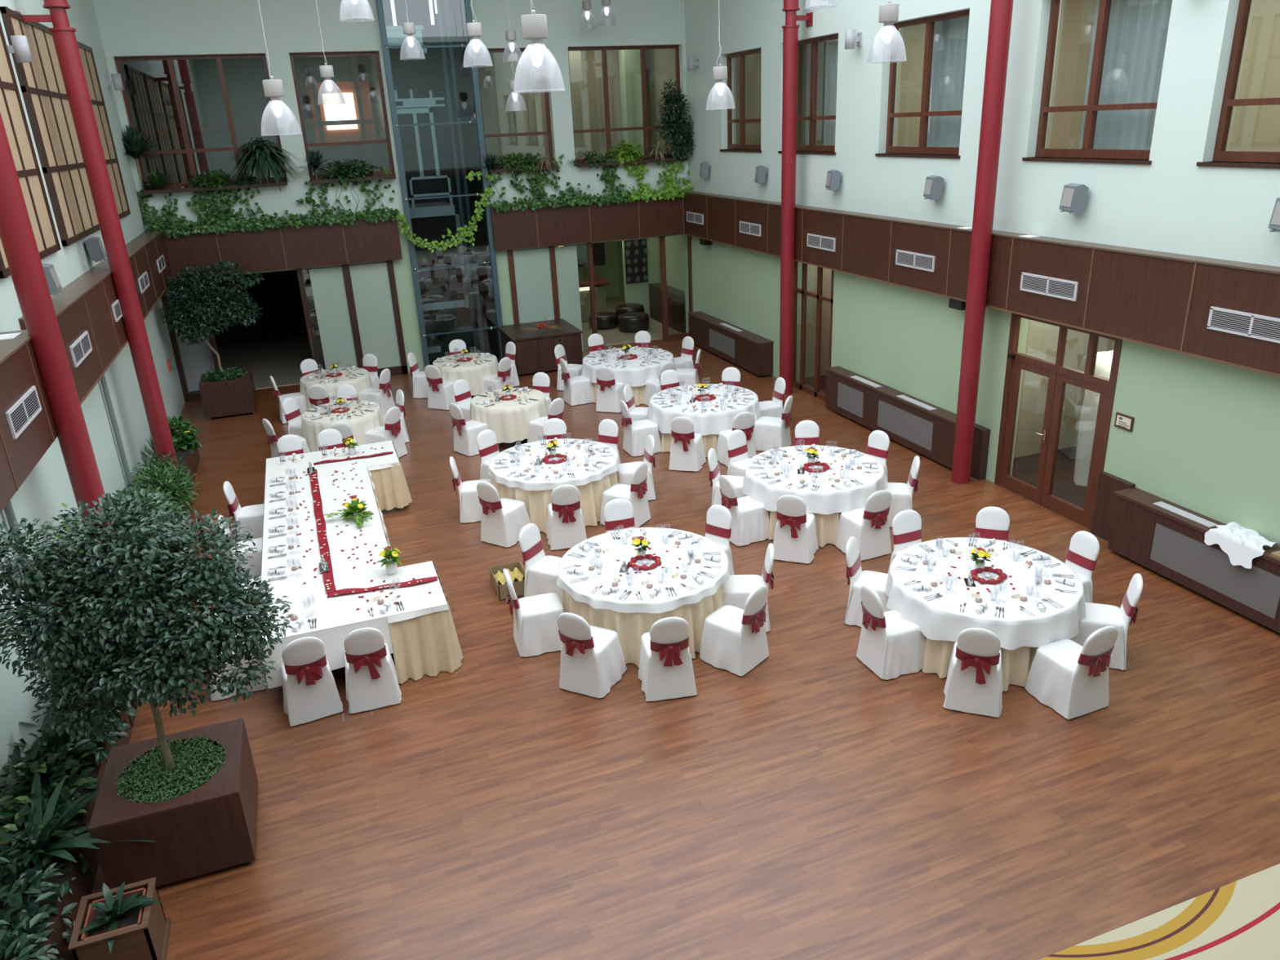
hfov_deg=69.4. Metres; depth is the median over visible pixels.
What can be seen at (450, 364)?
napkin
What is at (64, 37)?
steel column
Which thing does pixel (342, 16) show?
pendant lamp
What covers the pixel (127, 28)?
wall
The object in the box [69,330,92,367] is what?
air vent
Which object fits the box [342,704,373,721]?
floor outlet
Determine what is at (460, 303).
door frame
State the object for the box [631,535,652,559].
flower vase
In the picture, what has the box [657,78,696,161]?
bush
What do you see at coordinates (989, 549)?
box
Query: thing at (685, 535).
roll
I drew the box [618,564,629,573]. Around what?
tray
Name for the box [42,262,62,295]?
floodlight
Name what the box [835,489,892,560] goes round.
banquet chair
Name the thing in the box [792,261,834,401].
door
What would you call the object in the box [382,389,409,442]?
banquet chair
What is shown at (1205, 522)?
vent
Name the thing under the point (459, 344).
banquet chair
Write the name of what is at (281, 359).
floor
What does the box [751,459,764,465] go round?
roll
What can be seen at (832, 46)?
sheer curtain
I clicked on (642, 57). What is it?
window
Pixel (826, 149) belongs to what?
window
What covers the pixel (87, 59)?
lattice panel
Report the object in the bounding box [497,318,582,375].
sideboard
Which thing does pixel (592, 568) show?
box
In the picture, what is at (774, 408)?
banquet chair
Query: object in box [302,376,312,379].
roll
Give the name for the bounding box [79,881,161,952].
potted succulent
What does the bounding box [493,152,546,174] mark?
plant
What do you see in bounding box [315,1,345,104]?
pendant lamp
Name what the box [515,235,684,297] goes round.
wall
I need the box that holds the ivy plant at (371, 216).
[137,175,399,239]
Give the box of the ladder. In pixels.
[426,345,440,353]
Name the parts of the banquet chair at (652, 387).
seat, backrest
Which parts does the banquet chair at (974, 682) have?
sash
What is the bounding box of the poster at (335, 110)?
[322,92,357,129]
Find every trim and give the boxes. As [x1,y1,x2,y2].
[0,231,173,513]
[135,55,375,182]
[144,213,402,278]
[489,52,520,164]
[489,191,684,250]
[568,50,586,159]
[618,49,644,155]
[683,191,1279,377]
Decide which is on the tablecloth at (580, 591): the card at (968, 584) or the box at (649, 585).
the box at (649, 585)
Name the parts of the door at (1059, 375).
handle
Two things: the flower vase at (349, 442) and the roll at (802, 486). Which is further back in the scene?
the flower vase at (349, 442)
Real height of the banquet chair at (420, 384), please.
0.925 m
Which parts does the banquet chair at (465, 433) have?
sash, backrest, seat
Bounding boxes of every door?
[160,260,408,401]
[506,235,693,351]
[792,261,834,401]
[994,312,1122,530]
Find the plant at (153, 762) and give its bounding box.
[115,734,226,804]
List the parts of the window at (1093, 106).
sill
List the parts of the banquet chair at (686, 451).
sash, seat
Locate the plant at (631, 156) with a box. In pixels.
[606,138,644,168]
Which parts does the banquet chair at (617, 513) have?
sash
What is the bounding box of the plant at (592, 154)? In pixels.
[579,151,608,168]
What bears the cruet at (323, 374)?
on the tablecloth at (362, 383)
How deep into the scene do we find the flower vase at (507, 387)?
16.42 m
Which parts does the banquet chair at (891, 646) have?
backrest, sash, seat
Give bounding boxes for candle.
[985,573,991,577]
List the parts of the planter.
terracotta pot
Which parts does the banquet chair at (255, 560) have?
backrest, seat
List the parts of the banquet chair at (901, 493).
seat, sash, backrest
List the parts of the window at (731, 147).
sill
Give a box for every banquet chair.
[187,611,266,701]
[196,599,257,626]
[216,555,260,601]
[217,515,262,578]
[222,480,263,541]
[262,418,310,457]
[270,375,307,423]
[276,434,303,456]
[280,636,343,726]
[281,397,302,436]
[300,359,319,376]
[307,384,336,408]
[317,428,343,450]
[328,422,356,447]
[336,384,358,400]
[343,627,401,713]
[360,368,395,414]
[362,353,379,387]
[364,406,407,457]
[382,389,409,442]
[407,352,428,398]
[424,364,456,409]
[448,339,466,355]
[448,403,488,456]
[449,456,493,523]
[453,378,471,422]
[476,429,499,479]
[476,481,530,546]
[482,356,512,392]
[497,341,519,386]
[502,568,564,657]
[519,523,562,602]
[527,398,564,442]
[532,372,551,410]
[542,417,567,439]
[546,484,586,550]
[554,344,582,390]
[556,612,626,697]
[560,358,595,405]
[587,333,604,354]
[595,366,625,412]
[597,418,620,463]
[600,462,650,528]
[603,498,635,533]
[616,434,656,500]
[619,400,662,456]
[623,384,648,421]
[634,330,651,347]
[638,617,697,701]
[643,361,675,405]
[660,369,679,391]
[668,416,706,471]
[673,336,693,368]
[675,348,701,386]
[699,585,768,676]
[704,504,734,574]
[707,448,746,506]
[715,411,756,466]
[719,475,769,546]
[720,367,740,386]
[722,542,774,631]
[726,429,751,476]
[752,395,792,451]
[758,377,786,417]
[773,494,818,563]
[794,420,819,445]
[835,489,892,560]
[844,536,890,626]
[856,585,925,679]
[865,430,889,482]
[884,455,919,526]
[887,509,922,573]
[942,627,1003,717]
[973,506,1009,541]
[1024,626,1118,719]
[1065,530,1099,603]
[1071,573,1142,670]
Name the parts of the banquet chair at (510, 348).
seat, sash, backrest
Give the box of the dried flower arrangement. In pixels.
[521,316,559,330]
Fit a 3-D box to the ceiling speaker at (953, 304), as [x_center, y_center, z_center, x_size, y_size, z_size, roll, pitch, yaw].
[4.689,-2.594,13.543,0.180,0.160,0.280,-10,22,-18]
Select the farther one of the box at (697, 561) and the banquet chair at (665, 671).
the box at (697, 561)
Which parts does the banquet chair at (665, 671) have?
sash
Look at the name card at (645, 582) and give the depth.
9.58 m
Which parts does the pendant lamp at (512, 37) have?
bulb, lamp shade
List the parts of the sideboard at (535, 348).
door, door, door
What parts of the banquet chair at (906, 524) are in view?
sash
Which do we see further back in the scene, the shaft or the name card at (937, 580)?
the shaft
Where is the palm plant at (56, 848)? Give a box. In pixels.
[0,767,155,933]
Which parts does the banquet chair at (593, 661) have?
sash, backrest, seat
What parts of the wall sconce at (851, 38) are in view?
lamp shade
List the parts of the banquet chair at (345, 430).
sash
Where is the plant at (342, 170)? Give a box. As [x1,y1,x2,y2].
[327,165,357,177]
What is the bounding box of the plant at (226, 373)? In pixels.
[200,366,247,381]
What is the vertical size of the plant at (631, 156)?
0.667 m
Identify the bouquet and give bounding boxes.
[323,494,374,527]
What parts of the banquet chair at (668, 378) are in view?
sash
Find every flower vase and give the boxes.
[329,363,337,374]
[334,397,345,408]
[343,437,358,455]
[376,546,402,574]
[459,348,468,358]
[502,385,511,395]
[545,439,559,457]
[621,343,631,355]
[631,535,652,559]
[696,382,708,396]
[804,447,818,462]
[969,547,991,568]
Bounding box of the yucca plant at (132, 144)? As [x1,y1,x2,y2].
[120,124,166,191]
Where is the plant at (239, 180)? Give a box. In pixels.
[234,172,256,191]
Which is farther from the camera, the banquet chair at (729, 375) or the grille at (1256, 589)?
the banquet chair at (729, 375)
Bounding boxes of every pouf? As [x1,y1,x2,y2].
[588,311,617,329]
[615,302,644,315]
[617,311,649,333]
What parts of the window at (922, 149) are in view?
sill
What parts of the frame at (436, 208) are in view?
door frame, guard rail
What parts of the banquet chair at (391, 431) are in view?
seat, sash, backrest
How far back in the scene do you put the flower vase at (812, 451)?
12.54 m
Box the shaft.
[376,0,502,367]
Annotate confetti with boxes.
[309,453,422,595]
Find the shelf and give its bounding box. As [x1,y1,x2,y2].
[564,242,605,267]
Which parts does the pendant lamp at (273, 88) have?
bulb, lamp shade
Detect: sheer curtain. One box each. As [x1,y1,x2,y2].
[755,53,760,144]
[823,39,838,145]
[926,15,968,146]
[1078,0,1172,150]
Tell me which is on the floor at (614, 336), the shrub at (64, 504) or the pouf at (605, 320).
the pouf at (605, 320)
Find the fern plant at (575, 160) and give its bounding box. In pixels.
[568,159,578,166]
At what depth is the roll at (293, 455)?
13.80 m
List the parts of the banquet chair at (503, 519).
sash, backrest, seat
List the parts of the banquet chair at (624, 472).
seat, sash, backrest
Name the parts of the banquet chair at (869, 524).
seat, backrest, sash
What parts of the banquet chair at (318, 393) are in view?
sash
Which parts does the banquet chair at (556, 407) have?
seat, sash, backrest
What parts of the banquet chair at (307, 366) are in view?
sash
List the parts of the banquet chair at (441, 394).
sash, seat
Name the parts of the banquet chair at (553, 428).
sash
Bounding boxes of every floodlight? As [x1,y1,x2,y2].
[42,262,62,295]
[84,236,106,262]
[699,162,710,178]
[754,165,766,183]
[825,169,840,191]
[923,175,944,199]
[1058,182,1088,213]
[1268,197,1279,231]
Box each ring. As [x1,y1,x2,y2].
[326,371,342,377]
[331,406,350,413]
[457,356,472,361]
[499,394,516,400]
[541,453,567,464]
[619,353,637,359]
[626,554,661,570]
[693,393,715,401]
[802,461,830,472]
[969,565,1007,584]
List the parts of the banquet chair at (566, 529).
seat, sash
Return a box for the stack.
[1073,350,1113,486]
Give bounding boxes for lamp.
[257,0,301,136]
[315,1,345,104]
[339,0,374,22]
[390,0,396,26]
[400,0,425,60]
[428,0,434,25]
[434,0,437,13]
[462,3,493,67]
[502,1,521,62]
[505,4,526,111]
[513,0,565,93]
[578,0,597,30]
[597,0,617,26]
[706,0,735,110]
[804,0,837,8]
[866,0,906,63]
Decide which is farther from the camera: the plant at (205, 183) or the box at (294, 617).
the plant at (205, 183)
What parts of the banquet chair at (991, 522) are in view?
sash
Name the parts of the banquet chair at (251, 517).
backrest, sash, seat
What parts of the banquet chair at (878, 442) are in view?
sash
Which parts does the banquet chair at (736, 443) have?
sash, seat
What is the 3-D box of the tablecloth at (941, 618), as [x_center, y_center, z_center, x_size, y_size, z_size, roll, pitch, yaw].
[3.514,1.109,9.508,1.938,0.310,1.939,-10,22,-18]
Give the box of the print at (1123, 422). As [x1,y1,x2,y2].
[1118,417,1128,427]
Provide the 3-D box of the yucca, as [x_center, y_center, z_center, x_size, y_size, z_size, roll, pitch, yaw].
[-7.654,-0.502,14.735,0.480,0.550,0.624,-10,22,-18]
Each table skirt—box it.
[368,471,391,550]
[369,442,412,510]
[388,561,462,684]
[493,471,617,533]
[561,583,724,667]
[592,382,645,405]
[658,426,754,457]
[746,495,841,546]
[890,609,1071,691]
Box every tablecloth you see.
[258,560,448,691]
[260,466,391,591]
[264,440,399,483]
[299,367,373,409]
[301,400,385,452]
[432,352,497,395]
[470,387,548,443]
[488,438,619,490]
[556,527,729,613]
[581,346,674,386]
[646,383,760,435]
[742,444,887,514]
[885,537,1086,649]
[1204,521,1279,568]
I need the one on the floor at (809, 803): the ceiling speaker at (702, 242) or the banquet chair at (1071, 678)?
the banquet chair at (1071, 678)
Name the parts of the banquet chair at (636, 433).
backrest, sash, seat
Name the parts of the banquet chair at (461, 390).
backrest, sash, seat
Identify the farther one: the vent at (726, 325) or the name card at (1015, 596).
the vent at (726, 325)
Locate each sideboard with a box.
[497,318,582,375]
[648,282,686,333]
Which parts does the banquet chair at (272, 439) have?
backrest, sash, seat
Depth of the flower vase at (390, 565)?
10.00 m
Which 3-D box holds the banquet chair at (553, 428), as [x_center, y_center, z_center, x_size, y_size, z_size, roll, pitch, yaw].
[-1.314,-0.435,14.461,0.535,0.925,0.640,-4,21,-3]
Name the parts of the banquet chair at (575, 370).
sash, backrest, seat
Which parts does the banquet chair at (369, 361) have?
sash, seat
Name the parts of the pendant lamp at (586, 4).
bulb, lamp shade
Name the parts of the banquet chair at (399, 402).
seat, sash, backrest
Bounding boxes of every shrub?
[0,725,104,878]
[0,832,77,959]
[35,653,137,770]
[51,502,102,593]
[68,568,140,621]
[109,483,183,549]
[124,530,193,601]
[125,461,203,519]
[130,451,196,503]
[167,414,201,453]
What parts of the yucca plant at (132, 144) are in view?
stem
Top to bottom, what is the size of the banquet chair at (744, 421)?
0.925 m
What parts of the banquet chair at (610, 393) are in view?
sash, seat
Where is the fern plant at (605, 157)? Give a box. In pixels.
[598,151,615,162]
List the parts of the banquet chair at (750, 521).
sash, backrest, seat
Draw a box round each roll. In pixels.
[266,568,284,575]
[268,527,284,532]
[268,547,284,552]
[269,509,284,514]
[270,477,284,482]
[270,493,283,497]
[288,453,296,459]
[291,617,303,631]
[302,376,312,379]
[306,413,318,418]
[312,405,319,409]
[324,377,332,382]
[330,446,337,453]
[336,414,344,420]
[364,402,374,404]
[379,600,391,613]
[436,357,445,360]
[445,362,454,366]
[479,400,489,405]
[484,390,491,395]
[493,460,506,465]
[513,471,527,477]
[514,444,521,451]
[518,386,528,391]
[554,471,564,479]
[566,568,583,575]
[577,439,589,444]
[577,543,590,552]
[588,360,597,363]
[591,462,602,468]
[598,448,611,453]
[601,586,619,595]
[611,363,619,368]
[625,527,632,537]
[648,586,662,598]
[653,348,662,351]
[657,392,666,396]
[657,401,668,404]
[677,532,693,539]
[689,406,697,412]
[692,573,704,584]
[704,555,720,562]
[713,382,723,386]
[738,389,749,392]
[741,398,749,403]
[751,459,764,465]
[760,474,773,479]
[768,448,777,455]
[795,481,808,489]
[804,444,815,449]
[842,448,855,453]
[843,479,851,487]
[864,463,878,469]
[900,555,917,565]
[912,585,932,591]
[935,537,942,549]
[975,601,988,614]
[981,537,995,546]
[1031,554,1050,559]
[1035,598,1046,612]
[1055,576,1075,586]
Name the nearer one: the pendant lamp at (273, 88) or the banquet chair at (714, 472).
the pendant lamp at (273, 88)
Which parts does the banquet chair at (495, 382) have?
seat, sash, backrest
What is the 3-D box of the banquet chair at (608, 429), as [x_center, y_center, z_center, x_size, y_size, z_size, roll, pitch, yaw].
[-0.617,-0.418,14.331,0.536,0.925,0.640,10,25,30]
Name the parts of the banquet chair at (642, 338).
sash, backrest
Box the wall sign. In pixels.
[1114,412,1134,431]
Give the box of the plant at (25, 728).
[2,711,96,779]
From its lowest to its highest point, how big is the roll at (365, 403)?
0.050 m
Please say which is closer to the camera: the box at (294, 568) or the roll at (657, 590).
the roll at (657, 590)
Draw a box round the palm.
[135,169,178,189]
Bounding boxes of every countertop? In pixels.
[578,278,609,287]
[578,278,609,322]
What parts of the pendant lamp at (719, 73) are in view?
bulb, lamp shade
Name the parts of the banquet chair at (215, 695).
seat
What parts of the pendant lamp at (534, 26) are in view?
bulb, lamp shade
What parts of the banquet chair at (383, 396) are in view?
seat, sash, backrest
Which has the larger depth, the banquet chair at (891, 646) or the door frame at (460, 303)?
the door frame at (460, 303)
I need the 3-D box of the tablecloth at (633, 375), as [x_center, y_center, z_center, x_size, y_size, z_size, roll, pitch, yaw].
[-0.233,-2.327,18.866,1.940,0.350,1.950,-10,22,-18]
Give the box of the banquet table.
[281,604,446,638]
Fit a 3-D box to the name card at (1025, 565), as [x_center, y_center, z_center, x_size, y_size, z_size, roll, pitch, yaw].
[3.997,0.880,9.558,0.040,0.034,0.076,-10,22,-19]
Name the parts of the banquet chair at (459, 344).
sash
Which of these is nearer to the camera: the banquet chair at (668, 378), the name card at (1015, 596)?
the name card at (1015, 596)
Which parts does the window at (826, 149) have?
sill, frame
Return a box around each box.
[88,717,257,888]
[166,360,172,371]
[198,368,257,420]
[288,544,293,549]
[290,614,297,620]
[291,565,297,570]
[377,599,384,604]
[488,561,524,600]
[588,565,594,570]
[595,547,601,552]
[611,582,617,586]
[646,583,653,588]
[675,540,680,545]
[680,573,686,578]
[694,558,701,563]
[930,581,937,586]
[949,548,955,553]
[974,597,982,602]
[987,547,994,551]
[1019,595,1027,601]
[1025,560,1032,565]
[1044,578,1051,584]
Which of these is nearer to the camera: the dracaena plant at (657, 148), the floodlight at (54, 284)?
the floodlight at (54, 284)
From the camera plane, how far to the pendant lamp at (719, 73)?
12.62 m
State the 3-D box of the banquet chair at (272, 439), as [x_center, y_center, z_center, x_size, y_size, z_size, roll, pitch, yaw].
[-5.945,-0.659,15.605,0.640,0.925,0.536,-20,27,-38]
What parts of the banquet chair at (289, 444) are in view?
sash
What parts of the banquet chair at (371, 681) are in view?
sash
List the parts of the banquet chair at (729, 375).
sash, backrest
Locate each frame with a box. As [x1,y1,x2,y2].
[394,89,455,217]
[410,213,469,311]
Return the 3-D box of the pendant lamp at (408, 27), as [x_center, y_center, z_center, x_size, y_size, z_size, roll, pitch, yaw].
[-3.791,-7.996,14.803,0.405,2.304,0.405,16,28,40]
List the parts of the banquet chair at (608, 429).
sash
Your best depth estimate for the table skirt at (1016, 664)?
8.88 m
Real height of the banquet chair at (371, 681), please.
0.925 m
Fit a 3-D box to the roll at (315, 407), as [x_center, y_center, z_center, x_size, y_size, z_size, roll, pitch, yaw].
[-5.700,-1.273,16.266,0.180,0.050,0.076,18,29,42]
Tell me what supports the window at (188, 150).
in the wall at (127, 28)
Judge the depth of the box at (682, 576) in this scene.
9.65 m
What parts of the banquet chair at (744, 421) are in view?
seat, sash, backrest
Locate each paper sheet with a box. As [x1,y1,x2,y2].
[0,332,21,340]
[957,226,972,229]
[1018,235,1039,237]
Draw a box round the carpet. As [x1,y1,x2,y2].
[1039,863,1279,959]
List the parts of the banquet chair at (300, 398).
sash, backrest, seat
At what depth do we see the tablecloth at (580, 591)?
9.84 m
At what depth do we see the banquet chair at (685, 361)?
19.57 m
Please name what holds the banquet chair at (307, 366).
on the floor at (809, 803)
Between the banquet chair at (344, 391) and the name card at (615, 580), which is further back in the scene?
the banquet chair at (344, 391)
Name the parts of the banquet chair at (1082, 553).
sash, seat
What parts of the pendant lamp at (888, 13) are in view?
lamp shade, bulb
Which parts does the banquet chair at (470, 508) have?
backrest, sash, seat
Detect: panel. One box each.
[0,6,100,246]
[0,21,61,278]
[76,40,130,219]
[306,80,376,146]
[970,422,990,479]
[1090,471,1135,541]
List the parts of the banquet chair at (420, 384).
backrest, sash, seat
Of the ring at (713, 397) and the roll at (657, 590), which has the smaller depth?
the roll at (657, 590)
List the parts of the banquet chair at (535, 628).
backrest, sash, seat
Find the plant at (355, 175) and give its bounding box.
[315,158,379,186]
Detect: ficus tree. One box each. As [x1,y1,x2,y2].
[0,487,293,773]
[158,260,264,377]
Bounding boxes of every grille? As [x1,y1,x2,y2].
[709,328,734,358]
[837,382,863,417]
[877,399,933,451]
[1150,522,1279,618]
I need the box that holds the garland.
[396,170,497,253]
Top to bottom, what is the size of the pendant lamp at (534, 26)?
2.304 m
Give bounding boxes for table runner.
[309,469,336,592]
[313,451,393,464]
[327,576,437,597]
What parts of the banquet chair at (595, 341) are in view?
sash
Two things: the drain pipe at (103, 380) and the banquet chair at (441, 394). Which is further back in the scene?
the banquet chair at (441, 394)
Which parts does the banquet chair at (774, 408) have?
seat, sash, backrest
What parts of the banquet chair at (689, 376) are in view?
seat, sash, backrest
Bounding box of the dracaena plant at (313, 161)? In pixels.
[297,150,333,179]
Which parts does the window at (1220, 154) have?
sill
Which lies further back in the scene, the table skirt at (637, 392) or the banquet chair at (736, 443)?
the table skirt at (637, 392)
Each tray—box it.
[306,466,315,474]
[319,561,328,573]
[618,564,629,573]
[797,469,804,474]
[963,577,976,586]
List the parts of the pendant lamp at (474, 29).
bulb, lamp shade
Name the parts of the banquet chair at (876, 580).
backrest, sash, seat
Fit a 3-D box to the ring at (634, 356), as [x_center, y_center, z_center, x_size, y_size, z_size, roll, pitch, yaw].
[-0.225,-2.497,18.741,0.377,0.071,0.329,-16,25,-30]
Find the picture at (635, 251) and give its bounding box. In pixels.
[623,238,648,284]
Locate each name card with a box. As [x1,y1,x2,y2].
[373,595,381,600]
[613,577,620,582]
[641,579,649,585]
[671,572,679,577]
[935,577,942,584]
[954,551,962,555]
[971,593,980,598]
[989,551,997,556]
[1011,593,1020,599]
[1022,562,1030,568]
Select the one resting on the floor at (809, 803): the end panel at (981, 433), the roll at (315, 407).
the end panel at (981, 433)
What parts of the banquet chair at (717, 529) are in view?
sash, seat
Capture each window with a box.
[114,53,288,193]
[288,51,394,182]
[475,48,553,171]
[568,44,680,166]
[720,48,761,152]
[777,33,838,155]
[875,8,969,158]
[1022,0,1157,164]
[1195,0,1279,168]
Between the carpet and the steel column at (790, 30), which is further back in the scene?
the steel column at (790, 30)
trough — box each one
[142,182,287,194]
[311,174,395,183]
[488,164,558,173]
[577,157,688,167]
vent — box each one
[5,385,42,439]
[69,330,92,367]
[111,299,122,321]
[137,271,150,293]
[156,254,165,272]
[686,211,703,224]
[719,322,742,331]
[739,221,760,236]
[806,233,835,251]
[849,375,882,387]
[895,249,935,271]
[896,395,936,410]
[1019,271,1078,301]
[1152,501,1217,527]
[1206,306,1279,343]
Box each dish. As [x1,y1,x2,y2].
[637,558,652,564]
[984,572,995,579]
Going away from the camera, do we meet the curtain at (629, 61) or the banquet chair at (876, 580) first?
the banquet chair at (876, 580)
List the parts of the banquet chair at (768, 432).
seat, backrest, sash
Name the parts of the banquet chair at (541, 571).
sash, backrest, seat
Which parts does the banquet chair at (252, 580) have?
seat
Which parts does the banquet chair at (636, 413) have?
backrest, sash, seat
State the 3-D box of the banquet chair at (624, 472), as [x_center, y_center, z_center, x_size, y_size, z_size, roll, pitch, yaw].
[-0.098,-0.182,13.661,0.642,0.925,0.536,-8,22,-13]
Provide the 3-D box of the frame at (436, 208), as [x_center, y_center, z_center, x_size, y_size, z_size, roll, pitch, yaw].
[-5.039,-7.482,21.227,1.150,2.680,1.400,-10,22,-18]
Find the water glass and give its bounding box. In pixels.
[990,588,997,600]
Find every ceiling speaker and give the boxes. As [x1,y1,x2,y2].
[699,238,711,245]
[948,297,965,310]
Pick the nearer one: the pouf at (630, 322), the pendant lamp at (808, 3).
the pendant lamp at (808, 3)
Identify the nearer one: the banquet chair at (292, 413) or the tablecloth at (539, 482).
the tablecloth at (539, 482)
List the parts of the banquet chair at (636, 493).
seat, sash, backrest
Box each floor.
[91,338,1279,959]
[189,335,325,392]
[581,296,681,348]
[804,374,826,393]
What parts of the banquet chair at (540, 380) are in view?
sash, seat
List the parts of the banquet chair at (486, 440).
seat, sash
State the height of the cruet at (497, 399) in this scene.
0.154 m
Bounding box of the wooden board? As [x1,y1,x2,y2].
[1270,550,1279,559]
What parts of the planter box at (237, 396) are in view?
lid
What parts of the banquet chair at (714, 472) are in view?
backrest, sash, seat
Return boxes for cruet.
[306,462,315,474]
[319,555,328,573]
[320,368,327,377]
[324,405,332,414]
[493,395,501,401]
[534,457,542,465]
[618,553,629,573]
[689,395,695,402]
[797,461,804,474]
[963,566,976,586]
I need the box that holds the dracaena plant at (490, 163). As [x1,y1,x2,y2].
[473,154,503,170]
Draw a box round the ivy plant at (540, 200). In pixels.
[488,154,635,213]
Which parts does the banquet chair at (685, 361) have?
seat, sash, backrest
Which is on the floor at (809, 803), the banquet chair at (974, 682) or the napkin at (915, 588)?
the banquet chair at (974, 682)
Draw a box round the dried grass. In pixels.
[532,156,561,176]
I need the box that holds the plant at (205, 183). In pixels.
[186,169,234,194]
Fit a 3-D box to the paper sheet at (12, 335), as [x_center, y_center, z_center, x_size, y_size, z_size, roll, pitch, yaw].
[-5.970,-1.349,8.705,0.200,0.006,0.280,-10,22,-18]
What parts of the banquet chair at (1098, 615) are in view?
seat, sash, backrest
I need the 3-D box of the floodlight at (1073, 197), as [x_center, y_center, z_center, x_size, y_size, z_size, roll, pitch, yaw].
[5.309,-3.438,11.291,0.222,0.340,0.280,-4,21,-4]
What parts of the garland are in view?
stem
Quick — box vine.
[622,158,693,202]
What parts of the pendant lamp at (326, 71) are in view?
bulb, lamp shade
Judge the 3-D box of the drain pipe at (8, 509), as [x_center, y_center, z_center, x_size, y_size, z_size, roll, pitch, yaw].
[-5.560,1.152,8.553,0.070,2.617,0.070,-10,22,-18]
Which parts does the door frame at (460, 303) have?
sill panel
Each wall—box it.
[0,0,185,813]
[93,0,689,392]
[120,55,390,184]
[166,262,382,380]
[382,0,499,364]
[476,48,676,164]
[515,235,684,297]
[684,0,1279,546]
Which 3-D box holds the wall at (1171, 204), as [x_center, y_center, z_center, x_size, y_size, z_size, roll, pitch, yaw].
[5.303,-4.062,11.821,0.300,9.000,24.100,-10,22,-18]
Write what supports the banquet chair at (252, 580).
on the floor at (809, 803)
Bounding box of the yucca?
[139,435,177,461]
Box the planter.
[67,876,171,959]
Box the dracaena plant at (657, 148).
[641,141,672,159]
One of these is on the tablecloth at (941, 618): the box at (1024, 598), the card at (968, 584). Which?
the box at (1024, 598)
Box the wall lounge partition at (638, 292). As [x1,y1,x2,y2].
[622,237,658,316]
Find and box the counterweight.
[385,25,426,54]
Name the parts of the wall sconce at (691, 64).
lamp shade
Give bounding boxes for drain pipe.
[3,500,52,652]
[100,373,133,493]
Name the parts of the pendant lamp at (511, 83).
bulb, lamp shade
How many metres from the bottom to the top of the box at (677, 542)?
0.042 m
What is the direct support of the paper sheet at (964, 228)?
on the wood wall panel at (1161, 300)
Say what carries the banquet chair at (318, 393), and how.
on the floor at (809, 803)
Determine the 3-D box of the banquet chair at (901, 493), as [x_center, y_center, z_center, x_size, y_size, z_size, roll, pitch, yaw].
[3.407,0.121,12.452,0.640,0.925,0.535,1,22,9]
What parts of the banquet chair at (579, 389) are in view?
backrest, sash, seat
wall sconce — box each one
[7,35,32,62]
[104,73,124,90]
[687,57,699,71]
[844,29,862,49]
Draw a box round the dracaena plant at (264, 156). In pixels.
[226,137,307,192]
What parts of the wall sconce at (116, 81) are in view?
lamp shade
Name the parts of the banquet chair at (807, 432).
sash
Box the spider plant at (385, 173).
[375,166,396,175]
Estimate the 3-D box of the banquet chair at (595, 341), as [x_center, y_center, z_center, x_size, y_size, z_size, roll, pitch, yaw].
[-0.849,-2.686,20.196,0.536,0.925,0.642,-12,23,-22]
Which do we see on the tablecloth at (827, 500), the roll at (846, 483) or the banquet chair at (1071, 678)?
the roll at (846, 483)
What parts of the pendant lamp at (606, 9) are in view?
bulb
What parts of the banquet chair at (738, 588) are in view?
seat, sash, backrest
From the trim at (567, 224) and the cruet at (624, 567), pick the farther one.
the trim at (567, 224)
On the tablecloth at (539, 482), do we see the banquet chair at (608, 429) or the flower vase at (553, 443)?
the flower vase at (553, 443)
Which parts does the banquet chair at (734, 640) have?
sash, backrest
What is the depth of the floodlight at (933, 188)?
13.61 m
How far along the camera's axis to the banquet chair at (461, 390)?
17.07 m
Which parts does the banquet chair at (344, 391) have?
sash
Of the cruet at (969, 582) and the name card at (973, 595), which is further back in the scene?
the cruet at (969, 582)
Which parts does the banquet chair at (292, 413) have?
sash, seat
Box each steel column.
[0,111,119,599]
[14,0,180,482]
[779,0,813,395]
[951,0,1013,484]
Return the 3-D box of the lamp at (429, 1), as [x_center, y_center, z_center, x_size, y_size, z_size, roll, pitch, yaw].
[-4.484,-10.384,19.688,0.070,1.250,0.067,-10,22,-18]
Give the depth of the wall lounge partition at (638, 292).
26.01 m
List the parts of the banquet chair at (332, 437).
sash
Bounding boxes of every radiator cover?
[687,311,773,376]
[825,365,956,468]
[1107,487,1279,633]
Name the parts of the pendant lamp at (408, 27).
bulb, lamp shade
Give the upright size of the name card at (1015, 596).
0.034 m
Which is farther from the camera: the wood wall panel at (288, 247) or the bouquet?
the wood wall panel at (288, 247)
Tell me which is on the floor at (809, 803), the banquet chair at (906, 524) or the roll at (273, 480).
the banquet chair at (906, 524)
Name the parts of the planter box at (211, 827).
lid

